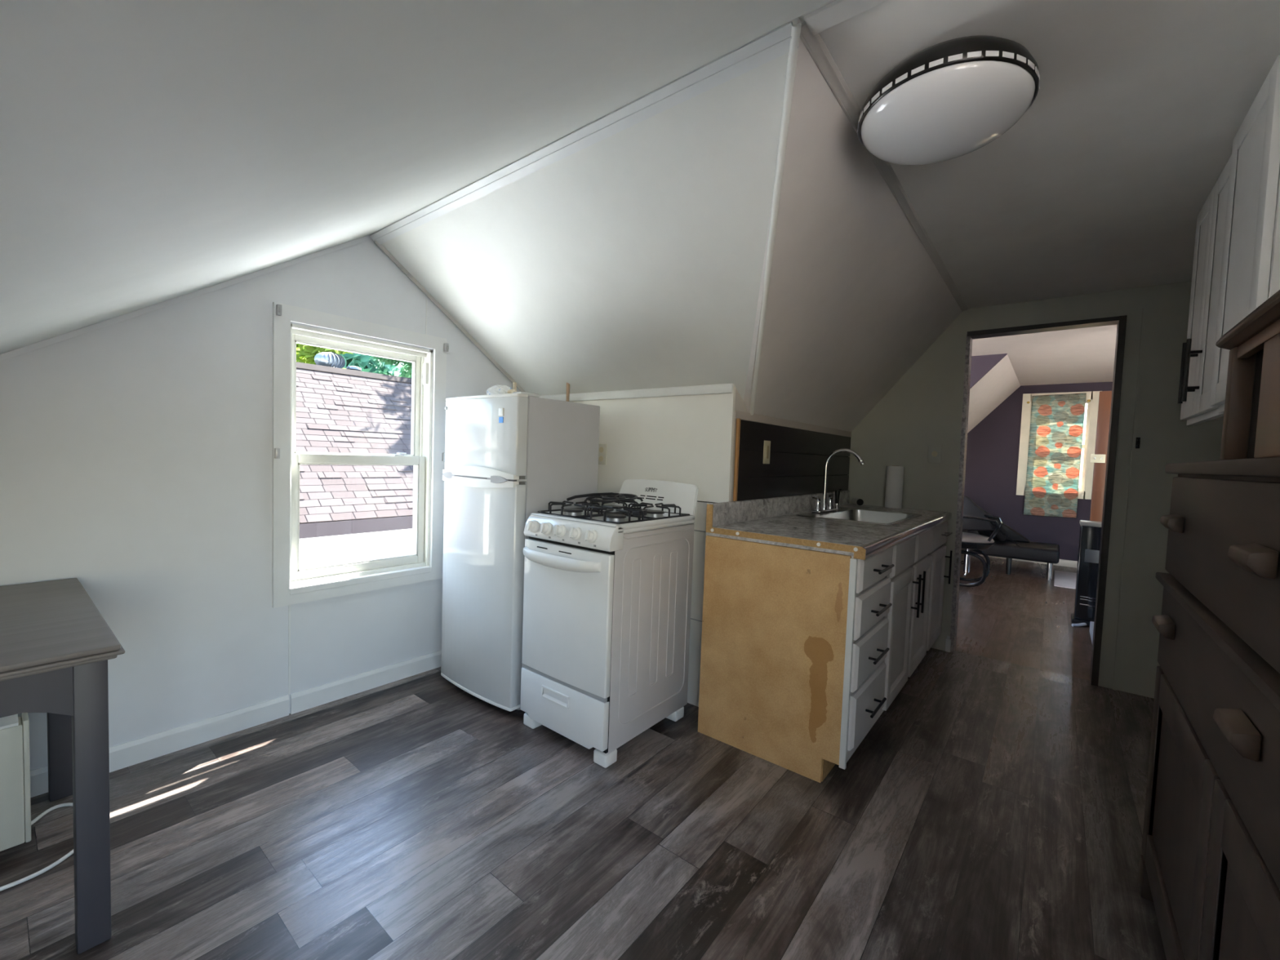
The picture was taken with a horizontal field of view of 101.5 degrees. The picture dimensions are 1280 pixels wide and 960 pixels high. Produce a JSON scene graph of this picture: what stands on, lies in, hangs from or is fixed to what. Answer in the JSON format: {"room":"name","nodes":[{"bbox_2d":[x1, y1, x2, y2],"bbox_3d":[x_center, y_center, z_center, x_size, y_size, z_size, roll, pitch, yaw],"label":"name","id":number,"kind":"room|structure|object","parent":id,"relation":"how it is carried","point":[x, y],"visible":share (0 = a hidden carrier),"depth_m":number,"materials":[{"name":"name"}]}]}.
{"room":"attic kitchen","nodes":[
{"label":"attic kitchen","id":0,"kind":"room"},
{"bbox_2d":[0,235,520,770],"bbox_3d":[-1.741,-0.151,2.149,0.160,2.600,3.700,4,3,38],"label":"wall","id":1,"kind":"structure","parent":0,"point":[135,453],"depth_m":2.03,"materials":[{"name":"white paint"}]},
{"bbox_2d":[0,235,368,361],"bbox_3d":[-2.005,-0.393,1.655,0.004,1.500,2.216,4,3,38],"label":"trim","id":2,"kind":"structure","parent":1,"relation":"attached to","point":[77,332],"depth_m":1.94,"materials":[{"name":"white paint"}]},
{"bbox_2d":[30,649,441,797],"bbox_3d":[-1.745,1.008,2.110,0.014,0.088,3.200,4,3,38],"label":"baseboard","id":3,"kind":"structure","parent":1,"relation":"attached to","point":[123,755],"depth_m":2.21,"materials":[{"name":"white wood"}]},
{"bbox_2d":[288,604,290,694],"bbox_3d":[-1.561,0.753,2.327,0.003,0.410,0.008,4,3,38],"label":"trim","id":4,"kind":"structure","parent":1,"relation":"attached to","point":[289,606],"depth_m":2.33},
{"bbox_2d":[271,302,446,608],"bbox_3d":[-1.389,-0.135,2.591,0.202,1.450,0.865,4,3,38],"label":"window","id":5,"kind":"structure","parent":1,"relation":"in","point":[291,584],"depth_m":2.50,"materials":[{"name":"beige plastic"}]},
{"bbox_2d":[274,448,279,458],"bbox_3d":[-1.542,-0.113,2.223,0.028,0.044,0.016,4,3,38],"label":"bracket","id":6,"kind":"object","parent":5,"relation":"attached to","point":[277,451],"visible":1,"depth_m":2.21,"materials":[{"name":"silver metal"}]},
{"bbox_2d":[275,304,281,315],"bbox_3d":[-1.517,-0.715,2.198,0.028,0.044,0.016,4,3,38],"label":"bracket","id":7,"kind":"object","parent":5,"relation":"attached to","point":[278,307],"visible":1,"depth_m":2.19,"materials":[{"name":"grey plastic"}]},
{"bbox_2d":[441,453,444,461],"bbox_3d":[-1.058,-0.124,2.830,0.028,0.044,0.016,4,3,38],"label":"bracket","id":8,"kind":"object","parent":5,"relation":"attached to","point":[443,454],"visible":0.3,"depth_m":2.82,"materials":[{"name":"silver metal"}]},
{"bbox_2d":[444,342,448,351],"bbox_3d":[-1.037,-0.711,2.803,0.028,0.044,0.016,4,3,38],"label":"bracket","id":9,"kind":"object","parent":5,"relation":"attached to","point":[446,344],"visible":1,"depth_m":2.80,"materials":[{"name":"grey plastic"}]},
{"bbox_2d":[425,299,427,334],"bbox_3d":[-1.118,-0.851,2.737,0.003,0.185,0.006,4,3,38],"label":"trim","id":10,"kind":"structure","parent":1,"relation":"attached to","point":[426,300],"depth_m":2.74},
{"bbox_2d":[373,240,525,391],"bbox_3d":[-0.978,-0.833,2.894,0.006,0.677,0.974,4,3,38],"label":"trim","id":11,"kind":"structure","parent":1,"relation":"attached to","point":[380,246],"depth_m":2.80,"materials":[{"name":"paint"}]},
{"bbox_2d":[0,0,831,354],"bbox_3d":[-1.173,-0.290,0.859,2.334,1.659,2.438,4,3,38],"label":"ceiling","id":12,"kind":"structure","parent":0,"point":[153,152],"depth_m":0.67,"materials":[{"name":"white paint"}]},
{"bbox_2d":[0,553,1166,959],"bbox_3d":[2.117,1.203,2.876,5.324,0.100,10.900,4,3,38],"label":"floor","id":13,"kind":"structure","parent":0,"point":[994,809],"depth_m":1.66,"materials":[{"name":"grey wood"}]},
{"bbox_2d":[0,712,31,851],"bbox_3d":[-2.010,0.871,1.266,0.115,0.424,0.692,4,3,38],"label":"heater","id":14,"kind":"object","parent":13,"relation":"on","point":[15,762],"visible":0.93,"depth_m":1.48,"materials":[{"name":"white metal"}]},
{"bbox_2d":[0,713,18,729],"bbox_3d":[-1.991,0.679,1.247,0.085,0.038,0.652,4,3,38],"label":"vent","id":15,"kind":"object","parent":14,"relation":"attached to","point":[9,722],"depth_m":1.47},
{"bbox_2d":[0,802,73,891],"bbox_3d":[-1.762,1.067,1.464,0.253,0.030,0.511,2,3,-3],"label":"power cord","id":16,"kind":"object","parent":13,"relation":"on","point":[68,804],"visible":0.48,"depth_m":1.47,"materials":[{"name":"white plastic"}]},
{"bbox_2d":[0,577,124,954],"bbox_3d":[-1.957,0.731,1.062,0.915,0.725,1.203,4,3,38],"label":"side table","id":17,"kind":"object","parent":13,"relation":"on","point":[56,646],"visible":1,"depth_m":1.23,"materials":[{"name":"wood"}]},
{"bbox_2d":[440,391,599,711],"bbox_3d":[-0.631,0.324,2.709,0.586,1.476,0.561,4,3,38],"label":"fridge","id":18,"kind":"object","parent":13,"relation":"on","point":[508,456],"visible":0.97,"depth_m":2.46,"materials":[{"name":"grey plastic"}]},
{"bbox_2d":[485,382,516,395],"bbox_3d":[-0.649,-0.427,2.471,0.223,0.060,0.085,4,3,38],"label":"plastic bag","id":19,"kind":"object","parent":18,"relation":"on","point":[500,388],"visible":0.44,"depth_m":2.43,"materials":[{"name":"white plastic"}]},
{"bbox_2d":[565,382,569,401],"bbox_3d":[-0.436,0.235,3.005,0.028,1.640,0.026,4,3,38],"label":"wooden stick","id":20,"kind":"object","parent":18,"relation":"on","point":[567,384],"visible":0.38,"depth_m":2.96,"materials":[{"name":"brown wood"}]},
{"bbox_2d":[520,479,698,768],"bbox_3d":[-0.136,0.551,2.356,0.501,1.091,0.678,4,3,38],"label":"gas stove","id":21,"kind":"object","parent":13,"relation":"on","point":[607,590],"depth_m":2.15,"materials":[{"name":"metal"}]},
{"bbox_2d":[521,536,614,753],"bbox_3d":[-0.324,0.648,2.127,0.497,0.786,0.084,4,3,38],"label":"oven","id":22,"kind":"object","parent":21,"relation":"in","point":[568,654],"depth_m":2.09,"materials":[{"name":"white metal"}]},
{"bbox_2d":[566,492,643,503],"bbox_3d":[-0.141,0.081,2.404,0.248,0.038,0.309,4,3,38],"label":"trivet","id":23,"kind":"object","parent":21,"relation":"on","point":[609,496],"visible":1,"depth_m":2.38,"materials":[{"name":"black metal"}]},
{"bbox_2d":[531,505,694,533],"bbox_3d":[-0.113,0.163,2.349,0.501,0.058,0.560,4,3,38],"label":"cooktop","id":24,"kind":"object","parent":21,"relation":"in","point":[656,520],"depth_m":2.21,"materials":[{"name":"white metal"}]},
{"bbox_2d":[697,535,894,782],"bbox_3d":[0.692,0.694,2.273,0.684,0.873,0.500,4,3,38],"label":"base cabinet","id":25,"kind":"object","parent":13,"relation":"on","point":[794,648],"visible":0.96,"depth_m":2.06,"materials":[{"name":"brown wood"}]},
{"bbox_2d":[880,527,933,715],"bbox_3d":[1.150,0.683,2.849,0.684,0.873,0.968,4,3,38],"label":"base cabinet","id":26,"kind":"object","parent":13,"relation":"on","point":[910,575],"visible":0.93,"depth_m":2.58,"materials":[{"name":"white wood"}]},
{"bbox_2d":[706,490,951,559],"bbox_3d":[1.155,0.179,2.828,0.661,0.144,1.966,4,3,38],"label":"countertop","id":27,"kind":"structure","parent":26,"relation":"on","point":[775,521],"depth_m":2.36,"materials":[{"name":"grey stone"}]},
{"bbox_2d":[810,448,864,512],"bbox_3d":[1.165,0.004,3.023,0.236,0.374,0.317,4,3,38],"label":"faucet","id":28,"kind":"object","parent":27,"relation":"on","point":[824,507],"visible":1,"depth_m":3.06,"materials":[{"name":"silver metal"}]},
{"bbox_2d":[851,497,863,506],"bbox_3d":[1.522,0.152,3.661,0.053,0.053,0.101,2,3,2],"label":"tumbler","id":29,"kind":"object","parent":27,"relation":"on","point":[857,501],"visible":1,"depth_m":3.61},
{"bbox_2d":[795,506,921,525],"bbox_3d":[1.262,0.280,2.988,0.495,0.168,0.760,4,3,38],"label":"sink","id":30,"kind":"object","parent":27,"relation":"in","point":[851,514],"visible":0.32,"depth_m":3.20,"materials":[{"name":"metal"}]},
{"bbox_2d":[833,488,841,509],"bbox_3d":[1.237,0.118,3.272,0.042,0.128,0.058,4,3,38],"label":"sprayer","id":31,"kind":"object","parent":30,"relation":"on","point":[837,491],"visible":0.97,"depth_m":3.25,"materials":[{"name":"silver metal"}]},
{"bbox_2d":[884,465,904,508],"bbox_3d":[1.724,0.047,3.544,0.105,0.288,0.105,4,3,38],"label":"paper towel roll","id":32,"kind":"object","parent":27,"relation":"on","point":[895,473],"visible":1,"depth_m":3.50,"materials":[{"name":"paper"}]},
{"bbox_2d":[926,520,952,650],"bbox_3d":[1.603,0.672,3.419,0.684,0.873,0.484,4,3,38],"label":"base cabinet","id":33,"kind":"object","parent":13,"relation":"on","point":[938,553],"visible":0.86,"depth_m":3.23,"materials":[{"name":"wood"}]},
{"bbox_2d":[959,495,1003,586],"bbox_3d":[3.350,0.616,5.398,0.614,0.911,0.570,4,3,38],"label":"swivel chair","id":34,"kind":"object","parent":13,"relation":"on","point":[975,518],"visible":0.48,"depth_m":5.37,"materials":[{"name":"black leather"}]},
{"bbox_2d":[961,506,1059,580],"bbox_3d":[4.258,0.625,6.357,1.335,0.876,0.670,4,3,38],"label":"chaise lounge","id":35,"kind":"object","parent":13,"relation":"on","point":[1028,550],"visible":0.42,"depth_m":5.98,"materials":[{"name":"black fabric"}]},
{"bbox_2d":[987,517,1019,546],"bbox_3d":[4.206,0.535,6.140,0.459,0.396,0.412,4,3,38],"label":"cushion","id":36,"kind":"object","parent":35,"relation":"on","point":[1002,535],"visible":0.52,"depth_m":5.99,"materials":[{"name":"black fabric"}]},
{"bbox_2d":[1053,570,1076,589],"bbox_3d":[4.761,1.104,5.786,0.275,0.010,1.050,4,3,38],"label":"storage box","id":37,"kind":"object","parent":13,"relation":"on","point":[1061,579],"visible":0.56,"depth_m":5.76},
{"bbox_2d":[1071,520,1102,626],"bbox_3d":[3.533,0.737,4.098,0.192,0.814,0.290,4,3,38],"label":"appliance","id":38,"kind":"object","parent":13,"relation":"on","point":[1090,532],"visible":0.62,"depth_m":4.07,"materials":[{"name":"metal"}]},
{"bbox_2d":[1089,391,1111,521],"bbox_3d":[4.290,0.156,4.872,0.124,1.955,0.040,4,3,38],"label":"wood end panel","id":39,"kind":"object","parent":13,"relation":"on","point":[1104,397],"visible":0.31,"depth_m":4.85,"materials":[{"name":"brown wood"}]},
{"bbox_2d":[1090,453,1106,462],"bbox_3d":[4.254,-0.199,4.854,0.104,0.078,0.019,4,3,38],"label":"switch plate","id":40,"kind":"object","parent":39,"relation":"attached to","point":[1094,458],"visible":1,"depth_m":4.86,"materials":[{"name":"beige plastic"}]},
{"bbox_2d":[1137,456,1279,959],"bbox_3d":[1.205,0.591,0.856,0.432,1.248,1.462,4,3,38],"label":"dresser","id":41,"kind":"object","parent":13,"relation":"on","point":[1209,864],"visible":1,"depth_m":0.98,"materials":[{"name":"brown wood"}]},
{"bbox_2d":[1215,289,1279,460],"bbox_3d":[1.263,-0.180,0.820,0.374,0.297,0.820,4,3,38],"label":"shelf","id":42,"kind":"object","parent":41,"relation":"on","point":[1251,414],"visible":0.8,"depth_m":1.13,"materials":[{"name":"brown wood"}]},
{"bbox_2d":[369,17,798,400],"bbox_3d":[-0.110,-0.740,2.329,2.118,0.825,1.199,4,3,38],"label":"ceiling","id":43,"kind":"structure","parent":0,"point":[633,259],"depth_m":2.04,"materials":[{"name":"white paint"}]},
{"bbox_2d":[368,22,798,244],"bbox_3d":[-0.459,-1.092,1.862,2.093,0.035,0.047,4,3,38],"label":"trim","id":44,"kind":"structure","parent":43,"relation":"attached to","point":[775,44],"depth_m":1.54,"materials":[{"name":"white wood"}]},
{"bbox_2d":[571,383,735,706],"bbox_3d":[-0.158,0.342,2.893,1.447,1.656,0.020,4,3,38],"label":"wall","id":45,"kind":"structure","parent":0,"point":[688,439],"depth_m":2.57,"materials":[{"name":"paint"}]},
{"bbox_2d":[598,444,607,464],"bbox_3d":[-0.213,-0.143,2.909,0.072,0.116,0.008,4,3,38],"label":"wall outlet","id":46,"kind":"object","parent":45,"relation":"attached to","point":[602,448],"visible":0.76,"depth_m":2.90,"materials":[{"name":"plastic"}]},
{"bbox_2d":[538,383,733,401],"bbox_3d":[-0.140,-0.462,2.843,1.445,0.044,0.012,4,3,38],"label":"trim","id":47,"kind":"structure","parent":45,"relation":"attached to","point":[723,388],"depth_m":2.69,"materials":[{"name":"white wood"}]},
{"bbox_2d":[690,529,706,622],"bbox_3d":[0.114,0.451,2.664,0.721,0.440,0.003,4,3,38],"label":"trim","id":48,"kind":"structure","parent":45,"relation":"attached to","point":[694,530],"depth_m":2.53,"materials":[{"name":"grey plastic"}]},
{"bbox_2d":[730,387,850,501],"bbox_3d":[0.976,0.376,3.184,0.030,1.640,1.846,4,3,38],"label":"wall","id":49,"kind":"structure","parent":0,"point":[740,405],"depth_m":2.44,"materials":[{"name":"paint"}]},
{"bbox_2d":[733,418,850,501],"bbox_3d":[0.973,-0.106,3.089,0.014,0.384,1.694,4,3,38],"label":"backsplash","id":50,"kind":"structure","parent":49,"relation":"attached to","point":[797,457],"depth_m":2.86,"materials":[{"name":"brown wood"}]},
{"bbox_2d":[762,440,770,463],"bbox_3d":[0.647,-0.141,2.661,0.010,0.118,0.072,4,3,38],"label":"wall switch","id":51,"kind":"object","parent":50,"relation":"attached to","point":[766,447],"visible":1,"depth_m":2.65,"materials":[{"name":"beige plastic"}]},
{"bbox_2d":[734,410,851,436],"bbox_3d":[0.984,-0.317,3.100,0.006,0.037,1.746,4,3,38],"label":"trim","id":52,"kind":"structure","parent":49,"relation":"attached to","point":[738,415],"depth_m":2.88,"materials":[{"name":"paint"}]},
{"bbox_2d":[743,17,962,431],"bbox_3d":[0.929,-0.699,2.508,0.712,0.835,2.770,4,3,38],"label":"ceiling","id":53,"kind":"structure","parent":0,"point":[856,298],"depth_m":2.19,"materials":[{"name":"paint"}]},
{"bbox_2d":[749,22,801,415],"bbox_3d":[0.450,-0.683,1.869,0.022,0.794,1.336,2,3,9],"label":"trim","id":54,"kind":"structure","parent":53,"relation":"attached to","point":[796,28],"depth_m":1.51,"materials":[{"name":"white wood"}]},
{"bbox_2d":[800,21,968,311],"bbox_3d":[1.222,-1.065,2.268,0.042,0.021,2.730,4,3,38],"label":"trim","id":55,"kind":"structure","parent":53,"relation":"attached to","point":[815,45],"depth_m":1.56,"materials":[{"name":"paint"}]},
{"bbox_2d":[969,353,1007,389],"bbox_3d":[2.863,-0.057,5.713,1.775,2.400,4.494,4,3,38],"label":"wall","id":56,"kind":"structure","parent":0,"point":[981,365],"depth_m":5.09,"materials":[{"name":"purple paint"}]},
{"bbox_2d":[967,354,1020,433],"bbox_3d":[3.801,-0.667,6.299,1.105,1.219,2.410,4,3,38],"label":"ceiling","id":57,"kind":"structure","parent":0,"point":[1001,381],"depth_m":5.99,"materials":[{"name":"paint"}]},
{"bbox_2d":[848,280,1223,698],"bbox_3d":[2.255,0.069,3.270,1.887,2.336,0.090,4,3,38],"label":"wall","id":58,"kind":"structure","parent":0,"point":[923,409],"depth_m":2.90,"materials":[{"name":"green paint"}]},
{"bbox_2d":[927,444,942,462],"bbox_3d":[1.944,-0.172,3.448,0.078,0.116,0.012,4,3,38],"label":"wall outlet","id":59,"kind":"object","parent":58,"relation":"attached to","point":[934,451],"visible":1,"depth_m":3.44,"materials":[{"name":"beige plastic"}]},
{"bbox_2d":[931,451,937,456],"bbox_3d":[1.942,-0.172,3.445,0.036,0.036,0.005,4,3,38],"label":"socket","id":60,"kind":"object","parent":59,"relation":"attached to","point":[933,453],"depth_m":3.44,"materials":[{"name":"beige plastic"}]},
{"bbox_2d":[945,315,1127,686],"bbox_3d":[2.370,0.110,3.191,0.756,2.070,0.132,4,3,38],"label":"door frame","id":61,"kind":"structure","parent":58,"relation":"attached to","point":[1121,321],"depth_m":2.99,"materials":[{"name":"paint"}]},
{"bbox_2d":[1112,307,1146,690],"bbox_3d":[2.682,0.122,2.866,0.013,2.100,0.012,4,3,38],"label":"door frame","id":62,"kind":"structure","parent":58,"relation":"attached to","point":[1144,315],"depth_m":2.86,"materials":[{"name":"green paint"}]},
{"bbox_2d":[1135,437,1140,448],"bbox_3d":[2.696,-0.202,2.829,0.018,0.060,0.043,4,3,38],"label":"wall hook","id":63,"kind":"object","parent":58,"relation":"attached to","point":[1138,439],"visible":1,"depth_m":2.84,"materials":[{"name":"black metal"}]},
{"bbox_2d":[964,382,1112,560],"bbox_3d":[5.217,-0.125,6.799,4.100,2.600,0.140,4,3,38],"label":"wall","id":64,"kind":"structure","parent":0,"point":[993,446],"depth_m":6.94,"materials":[{"name":"purple paint"}]},
{"bbox_2d":[978,554,1077,568],"bbox_3d":[4.894,1.015,6.980,1.900,0.085,0.014,4,3,38],"label":"baseboard","id":65,"kind":"structure","parent":64,"relation":"attached to","point":[1063,562],"depth_m":6.62,"materials":[{"name":"white wood"}]},
{"bbox_2d":[1016,391,1099,499],"bbox_3d":[5.309,-0.443,6.650,0.777,1.325,0.070,4,3,38],"label":"window","id":66,"kind":"structure","parent":64,"relation":"in","point":[1085,491],"depth_m":6.50,"materials":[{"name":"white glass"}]},
{"bbox_2d":[1023,392,1090,517],"bbox_3d":[5.252,-0.309,6.635,0.630,1.557,0.040,4,3,38],"label":"patterned curtain","id":67,"kind":"object","parent":66,"relation":"hanging from","point":[1056,420],"visible":1,"depth_m":6.62,"materials":[{"name":"multicoloured fabric"}]},
{"bbox_2d":[798,0,1279,308],"bbox_3d":[1.477,-0.982,0.171,3.015,0.040,5.736,4,3,38],"label":"ceiling","id":68,"kind":"structure","parent":0,"point":[1135,117],"depth_m":1.56,"materials":[{"name":"paint"}]},
{"bbox_2d":[804,0,887,35],"bbox_3d":[1.523,-0.961,0.301,2.903,0.010,0.056,4,3,38],"label":"trim","id":69,"kind":"structure","parent":68,"relation":"attached to","point":[837,11],"depth_m":1.16,"materials":[{"name":"paint"}]},
{"bbox_2d":[857,35,1039,164],"bbox_3d":[0.794,-0.966,1.375,0.411,0.152,0.412,4,3,38],"label":"ceiling lamp","id":70,"kind":"object","parent":68,"relation":"attached to","point":[951,99],"visible":1,"depth_m":1.27,"materials":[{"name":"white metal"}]},
{"bbox_2d":[971,324,1117,386],"bbox_3d":[3.860,-1.211,4.910,4.200,0.050,4.514,4,3,38],"label":"ceiling","id":71,"kind":"structure","parent":0,"point":[1087,354],"depth_m":4.91,"materials":[{"name":"paint"}]},
{"bbox_3d":[3.137,0.063,3.388,0.095,2.400,1.194,4,3,38],"label":"wall","id":72,"kind":"structure","parent":0,"visible":0},
{"bbox_2d":[1089,621,1093,643],"bbox_3d":[3.059,1.117,3.493,0.037,0.080,1.159,4,3,38],"label":"baseboard","id":73,"kind":"structure","parent":72,"relation":"attached to","point":[1091,623],"depth_m":3.81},
{"bbox_3d":[2.642,0.197,0.865,1.720,2.336,3.396,4,3,38],"label":"wall","id":74,"kind":"structure","parent":0,"visible":0},
{"bbox_2d":[1177,154,1231,426],"bbox_3d":[2.018,-0.599,1.680,0.358,0.807,0.560,4,3,38],"label":"upper cabinet","id":75,"kind":"object","parent":74,"relation":"attached to","point":[1198,350],"visible":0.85,"depth_m":1.76,"materials":[{"name":"white wood"}]},
{"bbox_2d":[1209,54,1279,413],"bbox_3d":[1.720,-0.594,1.283,0.331,0.815,0.417,4,3,38],"label":"upper cabinet","id":76,"kind":"object","parent":74,"relation":"attached to","point":[1251,262],"visible":0.77,"depth_m":1.33,"materials":[{"name":"white wood"}]},
{"label":"outside","id":77,"kind":"structure","parent":0,"visible":0},
{"bbox_2d":[295,361,413,565],"bbox_3d":[-5.136,0.663,10.489,5.820,5.745,22.000,4,3,38],"label":"house","id":78,"kind":"structure","parent":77,"point":[347,512],"depth_m":8.13,"materials":[{"name":"tile"}]},
{"bbox_2d":[314,351,345,368],"bbox_3d":[-5.842,-2.059,9.848,0.508,0.690,0.509,4,3,38],"label":"vent","id":79,"kind":"object","parent":78,"relation":"on","point":[324,358],"visible":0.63,"depth_m":9.68,"materials":[{"name":"silver metal"}]},
{"bbox_2d":[299,551,412,568],"bbox_3d":[-2.078,1.350,6.152,5.126,0.100,17.000,4,3,38],"label":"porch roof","id":80,"kind":"structure","parent":78,"relation":"attached to","point":[409,553],"depth_m":7.55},
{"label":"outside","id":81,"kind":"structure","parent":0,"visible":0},
{"bbox_2d":[296,342,353,368],"bbox_3d":[-9.193,-1.439,13.041,3.595,9.418,3.715,4,3,38],"label":"tree","id":82,"kind":"object","parent":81,"point":[305,353],"visible":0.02,"depth_m":12.93,"materials":[{"name":"green plant"}]},
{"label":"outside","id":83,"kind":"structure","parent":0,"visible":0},
{"bbox_2d":[360,355,412,377],"bbox_3d":[-6.892,-1.945,16.609,3.818,10.254,3.907,4,3,38],"label":"tree","id":84,"kind":"object","parent":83,"point":[406,371],"visible":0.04,"depth_m":15.97,"materials":[{"name":"green plant"}]},
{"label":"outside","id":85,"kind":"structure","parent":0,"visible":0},
{"bbox_2d":[340,352,401,376],"bbox_3d":[-11.933,-4.135,20.636,6.512,13.889,7.010,4,3,38],"label":"tree","id":86,"kind":"object","parent":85,"point":[358,360],"visible":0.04,"depth_m":20.36,"materials":[{"name":"green plant"}]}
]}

